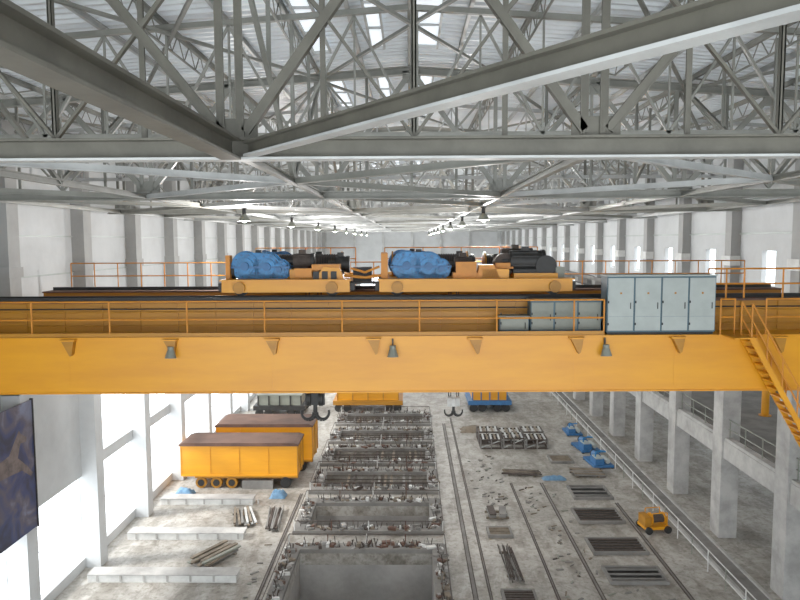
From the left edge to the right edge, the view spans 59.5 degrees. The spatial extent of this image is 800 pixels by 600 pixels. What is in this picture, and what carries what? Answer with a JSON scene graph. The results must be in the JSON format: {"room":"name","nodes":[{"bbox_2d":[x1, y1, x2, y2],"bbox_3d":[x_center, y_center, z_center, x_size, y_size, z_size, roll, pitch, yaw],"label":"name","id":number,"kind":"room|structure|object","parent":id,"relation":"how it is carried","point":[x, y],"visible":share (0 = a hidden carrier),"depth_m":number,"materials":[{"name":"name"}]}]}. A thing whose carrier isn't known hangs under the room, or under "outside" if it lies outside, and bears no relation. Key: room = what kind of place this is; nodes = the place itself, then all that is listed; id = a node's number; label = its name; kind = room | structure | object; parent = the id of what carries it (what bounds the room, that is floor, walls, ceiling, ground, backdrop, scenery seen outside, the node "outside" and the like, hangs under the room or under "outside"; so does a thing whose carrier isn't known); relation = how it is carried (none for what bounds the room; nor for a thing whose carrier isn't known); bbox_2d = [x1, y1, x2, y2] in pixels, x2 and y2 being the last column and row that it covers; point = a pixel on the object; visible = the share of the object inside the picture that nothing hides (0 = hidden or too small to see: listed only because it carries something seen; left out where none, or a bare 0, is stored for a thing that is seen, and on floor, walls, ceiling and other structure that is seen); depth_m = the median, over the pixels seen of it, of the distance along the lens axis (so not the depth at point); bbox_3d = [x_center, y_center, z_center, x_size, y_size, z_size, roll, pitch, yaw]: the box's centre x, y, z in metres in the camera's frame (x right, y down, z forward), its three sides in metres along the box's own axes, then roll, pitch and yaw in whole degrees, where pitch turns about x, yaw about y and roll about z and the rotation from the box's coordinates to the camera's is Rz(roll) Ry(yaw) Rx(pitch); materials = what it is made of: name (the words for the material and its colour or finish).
{"room":"factory floor","nodes":[
{"label":"factory floor","id":0,"kind":"room"},
{"bbox_2d":[0,398,38,553],"bbox_3d":[-14.792,6.782,25.838,0.120,5.300,4.910,0,5,1],"label":"banner","id":1,"kind":"object","parent":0,"point":[19,510],"depth_m":27.00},
{"bbox_2d":[0,119,40,599],"bbox_3d":[-14.921,3.411,27.704,1.350,20.600,1.000,0,5,1],"label":"column","id":2,"kind":"structure","parent":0,"point":[23,554],"depth_m":27.41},
{"bbox_2d":[0,116,321,599],"bbox_3d":[-15.236,0.082,62.454,0.350,21.300,140.000,0,5,1],"label":"wall","id":3,"kind":"structure","parent":0,"point":[45,236],"depth_m":33.70,"materials":[{"name":"paint"}]},
{"bbox_2d":[39,479,82,597],"bbox_3d":[-15.688,10.866,31.516,0.060,4.140,5.540,0,5,1],"label":"window","id":4,"kind":"structure","parent":3,"relation":"in","point":[79,518],"depth_m":32.36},
{"bbox_2d":[102,394,129,446],"bbox_3d":[-15.621,5.495,37.378,0.060,4.440,5.540,0,5,1],"label":"window","id":5,"kind":"structure","parent":3,"relation":"in","point":[116,437],"depth_m":38.44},
{"bbox_2d":[105,441,132,532],"bbox_3d":[-15.600,10.328,37.792,0.060,4.140,5.540,0,5,1],"label":"window","id":6,"kind":"structure","parent":3,"relation":"in","point":[118,483],"depth_m":38.81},
{"bbox_2d":[152,415,169,488],"bbox_3d":[-15.512,9.789,44.068,0.060,4.140,5.540,0,5,1],"label":"window","id":7,"kind":"structure","parent":3,"relation":"in","point":[167,415],"depth_m":45.12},
{"bbox_2d":[0,0,799,207],"bbox_3d":[1.396,-10.742,61.654,34.300,1.339,140.480,0,5,1],"label":"ceiling","id":8,"kind":"structure","parent":0,"point":[395,54],"depth_m":21.41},
{"bbox_2d":[285,0,394,203],"bbox_3d":[-1.759,-11.301,65.003,0.560,0.155,128.440,0,5,1],"label":"skylight","id":9,"kind":"object","parent":8,"relation":"attached to","point":[295,6],"visible":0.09,"depth_m":19.20,"materials":[{"name":"white"}]},
{"bbox_2d":[360,0,401,183],"bbox_3d":[-0.059,-11.425,64.968,0.460,0.148,128.440,0,5,1],"label":"skylight","id":10,"kind":"object","parent":8,"relation":"attached to","point":[373,22],"visible":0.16,"depth_m":19.80,"materials":[{"name":"white"}]},
{"bbox_2d":[413,0,444,163],"bbox_3d":[1.365,-11.462,64.945,0.810,0.172,128.440,0,5,1],"label":"skylight","id":11,"kind":"object","parent":8,"relation":"attached to","point":[433,24],"visible":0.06,"depth_m":19.55,"materials":[{"name":"white"}]},
{"bbox_2d":[0,0,799,213],"bbox_3d":[0.842,-10.402,61.330,31.090,1.737,140.000,0,5,1],"label":"roof","id":12,"kind":"structure","parent":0,"point":[84,15],"depth_m":21.25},
{"bbox_2d":[0,0,799,159],"bbox_3d":[-2.653,-3.662,5.476,12.319,3.765,11.664,0,5,1],"label":"roof beam","id":13,"kind":"structure","parent":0,"point":[31,47],"depth_m":6.02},
{"bbox_2d":[0,0,799,198],"bbox_3d":[0.382,-4.870,17.344,29.640,3.939,11.707,0,5,1],"label":"roof truss","id":14,"kind":"structure","parent":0,"point":[281,178],"depth_m":17.19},
{"bbox_2d":[0,82,799,212],"bbox_3d":[0.549,-5.896,29.298,29.640,3.939,11.707,0,5,1],"label":"roof truss","id":15,"kind":"structure","parent":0,"point":[732,202],"depth_m":28.74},
{"bbox_2d":[0,0,799,162],"bbox_3d":[0.797,-4.504,11.347,32.019,4.390,0.340,0,5,1],"label":"roof truss","id":16,"kind":"object","parent":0,"point":[600,137],"depth_m":11.43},
{"bbox_2d":[0,66,799,200],"bbox_3d":[0.965,-5.555,23.299,32.019,4.340,0.340,0,5,1],"label":"roof truss","id":17,"kind":"object","parent":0,"point":[151,186],"depth_m":23.29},
{"bbox_2d":[0,4,799,138],"bbox_3d":[0.879,-5.640,17.271,32.010,3.220,0.140,0,5,1],"label":"roof truss","id":18,"kind":"object","parent":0,"point":[353,12],"depth_m":17.23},
{"bbox_2d":[131,160,688,219],"bbox_3d":[0.717,-6.922,41.253,29.640,3.939,11.707,0,5,1],"label":"roof bracing","id":19,"kind":"structure","parent":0,"point":[515,214],"depth_m":41.97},
{"bbox_2d":[274,190,546,228],"bbox_3d":[1.218,-9.999,77.118,29.640,3.939,11.707,0,5,1],"label":"roof bracing","id":20,"kind":"structure","parent":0,"point":[370,190],"depth_m":80.03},
{"bbox_2d":[295,199,525,229],"bbox_3d":[1.386,-11.024,89.073,29.640,3.939,11.707,0,5,1],"label":"roof bracing","id":21,"kind":"structure","parent":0,"point":[455,199],"depth_m":91.63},
{"bbox_2d":[245,179,575,207],"bbox_3d":[1.548,-9.742,65.090,32.010,3.220,0.140,0,5,1],"label":"roof truss","id":22,"kind":"object","parent":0,"point":[423,179],"depth_m":64.98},
{"bbox_2d":[306,202,515,230],"bbox_3d":[1.553,-12.050,101.028,29.640,3.939,11.707,0,5,1],"label":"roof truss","id":23,"kind":"structure","parent":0,"point":[400,202],"depth_m":103.68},
{"bbox_2d":[325,213,500,285],"bbox_3d":[6.861,-6.212,131.819,42.600,21.800,0.700,0,5,1],"label":"wall","id":24,"kind":"structure","parent":0,"point":[369,247],"depth_m":131.55,"materials":[{"name":"paint"}]},
{"bbox_2d":[281,199,549,228],"bbox_3d":[1.801,-10.683,83.074,32.019,4.340,0.340,0,5,1],"label":"roof truss","id":25,"kind":"object","parent":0,"point":[433,199],"depth_m":83.15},
{"bbox_2d":[259,184,573,226],"bbox_3d":[1.634,-9.657,71.119,32.019,4.340,0.340,0,5,1],"label":"roof truss","id":26,"kind":"object","parent":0,"point":[351,189],"depth_m":71.17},
{"bbox_2d":[44,105,788,180],"bbox_3d":[1.046,-6.665,29.226,32.010,3.220,0.140,0,5,1],"label":"roof truss","id":27,"kind":"object","parent":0,"point":[81,131],"depth_m":29.21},
{"bbox_2d":[252,179,582,226],"bbox_3d":[1.051,-8.973,65.163,29.640,3.939,11.707,0,5,1],"label":"roof bracing","id":28,"kind":"structure","parent":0,"point":[264,225],"depth_m":66.35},
{"bbox_2d":[54,391,781,599],"bbox_3d":[5.835,10.926,63.089,43.000,0.600,140.000,0,5,1],"label":"floor","id":29,"kind":"structure","parent":0,"point":[751,548],"depth_m":39.79,"materials":[{"name":"concrete"}]},
{"bbox_2d":[69,171,107,566],"bbox_3d":[-14.833,2.873,33.980,1.350,20.600,1.000,0,5,1],"label":"wall column","id":30,"kind":"structure","parent":29,"relation":"on","point":[90,405],"depth_m":34.00,"materials":[{"name":"paint"}]},
{"bbox_2d":[124,162,153,516],"bbox_3d":[-14.745,2.334,40.256,1.350,20.600,1.000,0,5,1],"label":"wall column","id":31,"kind":"structure","parent":29,"relation":"on","point":[141,426],"depth_m":40.31,"materials":[{"name":"paint"}]},
{"bbox_2d":[87,567,240,582],"bbox_3d":[-11.166,13.057,33.246,7.080,0.400,0.800,0,5,1],"label":"beam","id":32,"kind":"structure","parent":29,"relation":"on","point":[97,574],"depth_m":32.94,"materials":[{"name":"white paint"}]},
{"bbox_2d":[163,181,186,479],"bbox_3d":[-14.657,1.796,46.533,1.350,20.600,1.000,0,5,1],"label":"wall column","id":33,"kind":"structure","parent":29,"relation":"on","point":[177,401],"depth_m":46.54,"materials":[{"name":"paint"}]},
{"bbox_2d":[127,527,246,539],"bbox_3d":[-11.501,12.656,37.934,6.280,0.400,0.800,0,5,1],"label":"beam","id":34,"kind":"structure","parent":29,"relation":"on","point":[135,533],"depth_m":37.62,"materials":[{"name":"white paint"}]},
{"bbox_2d":[193,181,212,431],"bbox_3d":[-14.570,1.257,52.809,1.350,20.600,1.000,0,5,1],"label":"wall column","id":35,"kind":"structure","parent":29,"relation":"on","point":[205,400],"depth_m":52.26,"materials":[{"name":"paint"}]},
{"bbox_2d":[160,494,258,504],"bbox_3d":[-11.561,12.229,42.918,6.020,0.400,0.800,0,5,1],"label":"beam","id":36,"kind":"structure","parent":29,"relation":"on","point":[166,499],"depth_m":42.59,"materials":[{"name":"white paint"}]},
{"bbox_2d":[187,539,240,566],"bbox_3d":[-9.354,12.885,35.359,1.324,0.365,2.705,3,6,29],"label":"pile","id":37,"kind":"object","parent":29,"relation":"on","point":[208,557],"visible":0.94,"depth_m":35.14,"materials":[{"name":"wood"}]},
{"bbox_2d":[217,185,232,417],"bbox_3d":[-14.482,0.719,59.085,1.350,20.600,1.000,0,5,1],"label":"wall column","id":38,"kind":"structure","parent":29,"relation":"on","point":[227,399],"depth_m":58.40,"materials":[{"name":"paint"}]},
{"bbox_2d":[178,432,303,488],"bbox_3d":[-10.357,10.602,46.325,7.700,3.050,2.600,0,5,1],"label":"trailer","id":39,"kind":"object","parent":29,"relation":"on","point":[263,458],"visible":1,"depth_m":45.14,"materials":[{"name":"metal"}]},
{"bbox_2d":[236,190,249,410],"bbox_3d":[-14.394,0.180,65.362,1.350,20.600,1.000,0,5,1],"label":"wall column","id":40,"kind":"structure","parent":29,"relation":"on","point":[240,241],"depth_m":64.83,"materials":[{"name":"paint"}]},
{"bbox_2d":[233,506,256,526],"bbox_3d":[-8.992,12.502,40.335,1.287,0.275,2.712,-2,5,-16],"label":"pile","id":41,"kind":"object","parent":29,"relation":"on","point":[245,511],"visible":1,"depth_m":40.06,"materials":[{"name":"metal"}]},
{"bbox_2d":[251,204,258,395],"bbox_3d":[-14.306,-0.358,71.638,1.350,20.600,1.000,0,5,1],"label":"wall column","id":42,"kind":"structure","parent":29,"relation":"on","point":[254,229],"depth_m":70.76,"materials":[{"name":"paint"}]},
{"bbox_2d":[214,414,317,470],"bbox_3d":[-9.359,10.126,49.783,6.800,3.400,3.000,0,5,1],"label":"wagon","id":43,"kind":"object","parent":29,"relation":"on","point":[230,422],"visible":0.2,"depth_m":48.39,"materials":[{"name":"metal"}]},
{"bbox_2d":[264,203,271,251],"bbox_3d":[-14.218,-0.897,77.914,1.350,20.600,1.000,0,5,1],"label":"wall column","id":44,"kind":"structure","parent":29,"relation":"on","point":[267,230],"depth_m":77.03,"materials":[{"name":"paint"}]},
{"bbox_2d":[265,505,283,530],"bbox_3d":[-7.209,12.513,40.115,0.888,0.275,3.398,-1,5,-5],"label":"bundle","id":45,"kind":"object","parent":29,"relation":"on","point":[273,512],"visible":1,"depth_m":39.86,"materials":[{"name":"metal"}]},
{"bbox_2d":[269,489,286,498],"bbox_3d":[-7.639,12.076,43.906,1.065,0.482,0.967,0,5,1],"label":"heap","id":46,"kind":"object","parent":29,"relation":"on","point":[276,494],"visible":1,"depth_m":43.61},
{"bbox_2d":[275,202,281,251],"bbox_3d":[-14.130,-1.435,84.191,1.350,20.600,1.000,0,5,1],"label":"wall column","id":47,"kind":"structure","parent":29,"relation":"on","point":[278,241],"depth_m":83.31,"materials":[{"name":"paint"}]},
{"bbox_2d":[254,493,302,599],"bbox_3d":[-6.328,12.861,37.328,0.160,0.050,14.000,0,5,1],"label":"track","id":48,"kind":"object","parent":29,"relation":"on","point":[300,495],"visible":1,"depth_m":36.10,"materials":[{"name":"metal"}]},
{"bbox_2d":[253,393,308,413],"bbox_3d":[-10.892,9.450,65.204,4.700,2.114,4.000,0,5,1],"label":"cart","id":49,"kind":"object","parent":29,"relation":"on","point":[268,402],"visible":0.8,"depth_m":63.44,"materials":[{"name":"metal"}]},
{"bbox_2d":[285,215,290,252],"bbox_3d":[-14.043,-1.974,90.467,1.350,20.600,1.000,0,5,1],"label":"wall column","id":50,"kind":"structure","parent":29,"relation":"on","point":[287,231],"depth_m":89.60,"materials":[{"name":"paint"}]},
{"bbox_2d":[293,229,298,253],"bbox_3d":[-13.955,-2.512,96.743,1.350,20.600,1.000,0,5,1],"label":"wall column","id":51,"kind":"structure","parent":29,"relation":"on","point":[295,232],"depth_m":95.89,"materials":[{"name":"paint"}]},
{"bbox_2d":[317,215,321,251],"bbox_3d":[-13.604,-4.666,121.849,1.350,20.600,1.000,0,5,1],"label":"wall column","id":52,"kind":"structure","parent":29,"relation":"on","point":[318,233],"depth_m":120.98,"materials":[{"name":"paint"}]},
{"bbox_3d":[-14.115,-0.828,62.360,0.600,1.120,140.000,0,5,1],"label":"beam","id":53,"kind":"structure","parent":52,"relation":"on","visible":0},
{"bbox_2d":[0,245,799,446],"bbox_3d":[0.552,1.544,26.327,30.800,7.220,11.400,0,5,0],"label":"crane","id":54,"kind":"object","parent":53,"relation":"on","point":[281,321],"visible":1,"depth_m":22.31,"materials":[{"name":"metal"}]},
{"bbox_2d":[261,533,453,599],"bbox_3d":[-1.793,14.596,31.953,8.523,4.072,9.888,0,5,1],"label":"pit","id":55,"kind":"object","parent":29,"relation":"in","point":[312,582],"visible":1,"depth_m":35.97,"materials":[{"name":"concrete"}]},
{"bbox_2d":[333,393,402,411],"bbox_3d":[-2.966,8.955,67.059,6.500,2.714,4.000,0,5,1],"label":"cart","id":56,"kind":"object","parent":29,"relation":"on","point":[346,399],"visible":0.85,"depth_m":65.33,"materials":[{"name":"metal"}]},
{"bbox_2d":[292,490,444,534],"bbox_3d":[-1.697,13.850,40.651,8.474,4.072,5.047,0,5,1],"label":"pit","id":57,"kind":"object","parent":29,"relation":"in","point":[322,524],"visible":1,"depth_m":42.20,"materials":[{"name":"concrete"}]},
{"bbox_2d":[308,461,439,494],"bbox_3d":[-1.589,12.552,46.417,8.450,2.472,4.477,0,5,1],"label":"pit","id":58,"kind":"object","parent":29,"relation":"in","point":[318,483],"visible":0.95,"depth_m":46.68,"materials":[{"name":"concrete"}]},
{"bbox_2d":[320,439,436,465],"bbox_3d":[-1.516,12.085,51.858,8.404,2.472,4.542,0,5,1],"label":"pit","id":59,"kind":"object","parent":29,"relation":"in","point":[329,452],"visible":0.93,"depth_m":52.10,"materials":[{"name":"concrete"}]},
{"bbox_2d":[328,422,434,443],"bbox_3d":[-1.449,11.637,57.083,8.528,2.472,4.213,0,5,1],"label":"pit","id":60,"kind":"object","parent":29,"relation":"in","point":[427,433],"visible":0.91,"depth_m":57.23,"materials":[{"name":"concrete"}]},
{"bbox_2d":[336,406,432,425],"bbox_3d":[-1.304,11.174,62.485,8.440,2.472,4.265,0,5,1],"label":"pit","id":61,"kind":"object","parent":29,"relation":"in","point":[415,415],"visible":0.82,"depth_m":62.75,"materials":[{"name":"concrete"}]},
{"bbox_2d":[442,423,478,599],"bbox_3d":[3.583,12.147,45.158,0.240,0.050,32.000,0,5,1],"label":"track","id":62,"kind":"object","parent":29,"relation":"on","point":[463,531],"visible":1,"depth_m":39.21,"materials":[{"name":"metal"}]},
{"bbox_2d":[450,418,492,599],"bbox_3d":[4.310,11.973,47.140,0.140,0.050,32.000,0,5,1],"label":"track","id":63,"kind":"object","parent":29,"relation":"on","point":[460,462],"visible":1,"depth_m":39.48,"materials":[{"name":"metal"}]},
{"bbox_2d":[459,425,483,432],"bbox_3d":[6.077,10.761,58.854,2.150,0.429,1.611,0,5,1],"label":"heap","id":64,"kind":"object","parent":29,"relation":"on","point":[472,428],"visible":0.74,"depth_m":58.40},
{"bbox_2d":[467,455,507,505],"bbox_3d":[5.788,11.972,47.143,2.292,0.040,9.900,0,5,1],"label":"debris","id":65,"kind":"object","parent":29,"relation":"on","point":[499,494],"visible":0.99,"depth_m":46.21,"materials":[{"name":"concrete"}]},
{"bbox_2d":[465,392,511,411],"bbox_3d":[8.383,8.919,66.897,4.000,2.714,4.000,0,5,1],"label":"cart","id":66,"kind":"object","parent":29,"relation":"on","point":[482,399],"visible":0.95,"depth_m":65.18,"materials":[{"name":"metal"}]},
{"bbox_2d":[484,505,508,518],"bbox_3d":[5.620,12.358,40.742,1.300,0.365,1.480,0,5,1],"label":"plates","id":67,"kind":"object","parent":29,"relation":"on","point":[490,510],"visible":1,"depth_m":40.34,"materials":[{"name":"metal"}]},
{"bbox_2d":[486,526,512,537],"bbox_3d":[5.436,12.675,38.251,1.340,0.160,1.240,0,5,1],"label":"floor grate","id":68,"kind":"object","parent":29,"relation":"on","point":[492,531],"depth_m":38.11,"materials":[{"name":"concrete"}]},
{"bbox_2d":[497,544,524,582],"bbox_3d":[5.435,12.980,34.550,0.702,0.185,4.048,0,5,0],"label":"bundle","id":69,"kind":"object","parent":29,"relation":"on","point":[509,552],"visible":1,"depth_m":34.31,"materials":[{"name":"metal"}]},
{"bbox_2d":[476,426,547,448],"bbox_3d":[8.773,10.821,55.260,5.190,0.920,3.390,0,5,1],"label":"rack","id":70,"kind":"object","parent":29,"relation":"on","point":[497,438],"visible":1,"depth_m":54.69,"materials":[{"name":"metal"}]},
{"bbox_2d":[500,588,537,599],"bbox_3d":[5.338,13.278,31.228,1.540,0.160,1.340,0,5,1],"label":"floor grate","id":71,"kind":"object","parent":29,"relation":"on","point":[506,593],"depth_m":31.45,"materials":[{"name":"metal"}]},
{"bbox_2d":[501,469,541,476],"bbox_3d":[8.334,11.826,47.870,2.723,0.185,1.098,1,5,11],"label":"pile","id":72,"kind":"object","parent":29,"relation":"on","point":[509,472],"visible":1,"depth_m":47.70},
{"bbox_2d":[510,483,560,599],"bbox_3d":[7.184,12.733,38.131,0.140,0.050,16.000,0,5,1],"label":"track","id":73,"kind":"object","parent":29,"relation":"on","point":[511,484],"visible":1,"depth_m":36.37,"materials":[{"name":"metal"}]},
{"bbox_2d":[540,219,546,251],"bbox_3d":[17.590,-1.988,89.019,2.250,20.600,1.100,0,5,1],"label":"concrete column","id":74,"kind":"structure","parent":29,"relation":"on","point":[543,230],"depth_m":88.17,"materials":[{"name":"paint"}]},
{"bbox_2d":[519,486,583,599],"bbox_3d":[8.162,12.764,37.783,1.432,0.040,15.301,0,5,1],"label":"debris","id":75,"kind":"object","parent":29,"relation":"on","point":[527,501],"visible":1,"depth_m":36.95,"materials":[{"name":"concrete"}]},
{"bbox_2d":[550,212,556,262],"bbox_3d":[17.499,-1.432,82.544,2.250,20.600,1.100,0,5,1],"label":"concrete column","id":76,"kind":"structure","parent":29,"relation":"on","point":[553,248],"depth_m":81.74,"materials":[{"name":"paint"}]},
{"bbox_2d":[541,475,566,480],"bbox_3d":[10.312,11.850,46.846,1.690,0.275,0.643,0,5,1],"label":"heap","id":77,"kind":"object","parent":29,"relation":"on","point":[552,477],"visible":1,"depth_m":46.66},
{"bbox_2d":[547,454,573,463],"bbox_3d":[11.664,11.562,50.917,1.640,0.160,1.640,0,5,1],"label":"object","id":78,"kind":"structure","parent":29,"relation":"on","point":[553,458],"depth_m":50.75,"materials":[{"name":"concrete"}]},
{"bbox_2d":[562,203,571,277],"bbox_3d":[17.409,-0.876,76.068,2.250,20.600,1.100,0,5,1],"label":"concrete column","id":79,"kind":"structure","parent":29,"relation":"on","point":[566,249],"depth_m":75.35,"materials":[{"name":"paint"}]},
{"bbox_2d":[562,422,582,435],"bbox_3d":[14.261,10.553,57.921,1.260,0.952,1.960,0,5,1],"label":"industrial machine","id":80,"kind":"object","parent":29,"relation":"on","point":[570,430],"visible":0.99,"depth_m":57.23,"materials":[{"name":"paint"}]},
{"bbox_2d":[540,483,606,599],"bbox_3d":[9.184,12.727,38.103,0.190,0.050,16.000,0,5,1],"label":"track","id":81,"kind":"object","parent":29,"relation":"on","point":[574,544],"visible":1,"depth_m":36.44,"materials":[{"name":"metal"}]},
{"bbox_2d":[573,202,586,399],"bbox_3d":[17.318,-0.321,69.593,2.250,20.600,1.100,0,5,1],"label":"concrete column","id":82,"kind":"structure","parent":29,"relation":"on","point":[581,226],"depth_m":68.90,"materials":[{"name":"paint"}]},
{"bbox_2d":[571,435,600,453],"bbox_3d":[14.199,10.862,53.532,1.440,1.088,2.240,-1,5,-8],"label":"industrial machine","id":83,"kind":"object","parent":29,"relation":"on","point":[583,445],"visible":0.99,"depth_m":52.90,"materials":[{"name":"paint"}]},
{"bbox_2d":[569,467,604,477],"bbox_3d":[12.728,11.765,47.824,2.287,0.275,1.433,0,5,5],"label":"pile","id":84,"kind":"object","parent":29,"relation":"on","point":[577,471],"visible":1,"depth_m":47.55,"materials":[{"name":"concrete"}]},
{"bbox_2d":[566,485,613,499],"bbox_3d":[11.970,12.134,44.236,2.440,0.160,2.240,0,5,1],"label":"floor grate","id":85,"kind":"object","parent":29,"relation":"on","point":[578,492],"depth_m":44.17,"materials":[{"name":"metal"}]},
{"bbox_2d":[589,200,603,415],"bbox_3d":[17.228,0.235,63.117,2.250,20.600,1.100,0,5,1],"label":"concrete column","id":86,"kind":"structure","parent":29,"relation":"on","point":[596,398],"depth_m":62.64,"materials":[{"name":"paint"}]},
{"bbox_2d":[571,507,625,523],"bbox_3d":[11.417,12.460,40.458,2.640,0.160,2.040,0,5,1],"label":"floor grate","id":87,"kind":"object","parent":29,"relation":"on","point":[582,515],"depth_m":40.41,"materials":[{"name":"metal"}]},
{"bbox_2d":[583,449,613,468],"bbox_3d":[14.149,11.169,49.945,1.440,1.088,2.240,-1,5,-5],"label":"industrial machine","id":88,"kind":"object","parent":29,"relation":"on","point":[595,459],"visible":0.98,"depth_m":49.30,"materials":[{"name":"paint"}]},
{"bbox_2d":[584,537,649,554],"bbox_3d":[11.261,12.802,36.474,2.840,0.160,1.840,0,5,1],"label":"floor grate","id":89,"kind":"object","parent":29,"relation":"on","point":[597,545],"depth_m":36.43,"materials":[{"name":"metal"}]},
{"bbox_2d":[609,181,626,435],"bbox_3d":[17.137,0.790,56.642,2.250,20.600,1.100,0,5,1],"label":"concrete column","id":90,"kind":"structure","parent":29,"relation":"on","point":[617,398],"depth_m":56.70,"materials":[{"name":"paint"}]},
{"bbox_2d":[601,565,669,584],"bbox_3d":[11.167,13.076,33.287,2.740,0.160,1.640,0,5,1],"label":"floor grate","id":91,"kind":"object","parent":29,"relation":"on","point":[615,574],"depth_m":33.25,"materials":[{"name":"metal"}]},
{"bbox_2d":[634,174,655,461],"bbox_3d":[17.046,1.346,50.166,2.250,20.600,1.100,0,5,1],"label":"concrete column","id":92,"kind":"structure","parent":29,"relation":"on","point":[644,414],"depth_m":50.23,"materials":[{"name":"paint"}]},
{"bbox_2d":[551,392,756,599],"bbox_3d":[15.073,11.009,51.675,0.060,1.104,47.552,0,5,1],"label":"guard railing","id":93,"kind":"object","parent":29,"relation":"on","point":[678,520],"visible":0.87,"depth_m":39.17,"materials":[{"name":"metal"}]},
{"bbox_2d":[636,507,671,534],"bbox_3d":[13.990,12.120,38.586,1.500,1.125,1.220,-1,5,-8],"label":"vehicle","id":94,"kind":"object","parent":29,"relation":"on","point":[649,521],"visible":1,"depth_m":38.33,"materials":[{"name":"metal"}]},
{"bbox_2d":[615,503,694,599],"bbox_3d":[13.059,12.864,36.304,0.190,0.050,12.500,0,5,1],"label":"track","id":95,"kind":"object","parent":29,"relation":"on","point":[632,523],"visible":1,"depth_m":35.50,"materials":[{"name":"metal"}]},
{"bbox_2d":[552,392,774,599],"bbox_3d":[16.263,11.260,54.440,1.200,0.120,53.000,0,5,1],"label":"trench","id":96,"kind":"object","parent":29,"relation":"on","point":[739,573],"visible":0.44,"depth_m":40.14,"materials":[{"name":"concrete"}]},
{"bbox_2d":[667,169,692,493],"bbox_3d":[16.956,1.901,43.690,2.250,20.600,1.100,0,5,1],"label":"concrete column","id":97,"kind":"structure","parent":29,"relation":"on","point":[678,439],"depth_m":43.73,"materials":[{"name":"paint"}]},
{"bbox_2d":[642,391,668,419],"bbox_3d":[17.599,6.952,47.377,0.600,1.100,5.380,0,5,1],"label":"beam","id":98,"kind":"structure","parent":97,"relation":"attached to","point":[655,400],"depth_m":47.20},
{"bbox_2d":[710,159,743,537],"bbox_3d":[16.865,2.457,37.215,2.250,20.600,1.100,0,5,1],"label":"concrete column","id":99,"kind":"structure","parent":29,"relation":"on","point":[727,404],"depth_m":37.24,"materials":[{"name":"paint"}]},
{"bbox_2d":[677,408,712,449],"bbox_3d":[17.509,7.508,40.901,0.600,1.100,5.380,0,5,1],"label":"beam","id":100,"kind":"structure","parent":99,"relation":"attached to","point":[695,426],"depth_m":40.80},
{"bbox_2d":[770,158,799,599],"bbox_3d":[16.775,3.013,30.739,2.250,20.600,1.100,0,5,1],"label":"concrete column","id":101,"kind":"structure","parent":29,"relation":"on","point":[785,555],"depth_m":30.90,"materials":[{"name":"paint"}]},
{"bbox_2d":[655,391,799,480],"bbox_3d":[17.726,4.807,60.240,0.060,0.976,135.380,0,5,1],"label":"guard railing","id":102,"kind":"object","parent":101,"relation":"attached to","point":[746,430],"visible":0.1,"depth_m":35.77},
{"bbox_2d":[723,438,774,492],"bbox_3d":[17.418,8.063,34.426,0.600,1.100,5.380,0,5,1],"label":"beam","id":103,"kind":"structure","parent":101,"relation":"attached to","point":[747,460],"depth_m":34.28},
{"bbox_2d":[789,479,799,510],"bbox_3d":[17.327,8.619,27.950,0.600,1.100,5.380,0,5,1],"label":"beam","id":104,"kind":"structure","parent":101,"relation":"attached to","point":[794,485],"depth_m":30.27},
{"bbox_2d":[229,172,606,224],"bbox_3d":[1.466,-8.631,59.164,32.019,4.340,0.340,0,5,1],"label":"roof truss","id":105,"kind":"object","parent":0,"point":[418,174],"depth_m":59.18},
{"bbox_2d":[303,199,532,229],"bbox_3d":[1.968,-11.708,95.029,32.019,4.340,0.340,0,5,1],"label":"roof truss","id":106,"kind":"object","parent":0,"point":[427,199],"depth_m":95.00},
{"bbox_2d":[208,162,630,223],"bbox_3d":[0.884,-7.947,53.208,29.640,3.939,11.707,0,5,1],"label":"roof bracing","id":107,"kind":"structure","parent":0,"point":[536,188],"depth_m":54.81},
{"bbox_2d":[212,164,627,206],"bbox_3d":[1.380,-8.717,53.135,32.010,3.220,0.140,0,5,1],"label":"roof truss","id":108,"kind":"object","parent":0,"point":[350,169],"depth_m":53.08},
{"bbox_2d":[183,161,657,220],"bbox_3d":[1.299,-7.606,47.209,32.019,4.340,0.340,0,5,1],"label":"roof truss","id":109,"kind":"object","parent":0,"point":[595,168],"depth_m":47.20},
{"bbox_2d":[153,159,694,191],"bbox_3d":[1.213,-7.691,41.180,32.010,3.220,0.140,0,5,1],"label":"roof truss","id":110,"kind":"object","parent":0,"point":[154,163],"depth_m":41.16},
{"bbox_2d":[107,125,741,213],"bbox_3d":[1.132,-6.580,35.254,32.019,4.340,0.340,0,5,1],"label":"roof truss","id":111,"kind":"object","parent":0,"point":[354,204],"depth_m":35.29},
{"bbox_2d":[359,203,518,230],"bbox_3d":[2.136,-12.734,106.984,32.019,4.340,0.340,0,5,1],"label":"roof truss","id":112,"kind":"object","parent":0,"point":[400,203],"depth_m":106.87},
{"bbox_2d":[505,158,794,292],"bbox_3d":[18.122,-6.172,59.945,0.330,8.700,143.000,0,5,1],"label":"wall","id":113,"kind":"structure","parent":0,"point":[764,228],"depth_m":41.01,"materials":[{"name":"paint"}]},
{"bbox_2d":[565,263,774,286],"bbox_3d":[22.327,-1.830,61.764,9.700,0.300,140.000,0,5,1],"label":"floor","id":114,"kind":"structure","parent":0,"point":[591,277],"depth_m":66.18,"materials":[{"name":"concrete"}]},
{"bbox_2d":[657,391,777,462],"bbox_3d":[22.626,5.770,62.086,8.520,0.900,140.650,0,5,1],"label":"mezzanine","id":115,"kind":"object","parent":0,"point":[764,427],"visible":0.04,"depth_m":41.99,"materials":[{"name":"concrete"}]},
{"bbox_2d":[758,391,771,416],"bbox_3d":[22.114,3.541,42.153,0.720,6.950,0.720,0,5,1],"label":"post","id":116,"kind":"object","parent":115,"relation":"on","point":[765,401],"visible":0.34,"depth_m":42.22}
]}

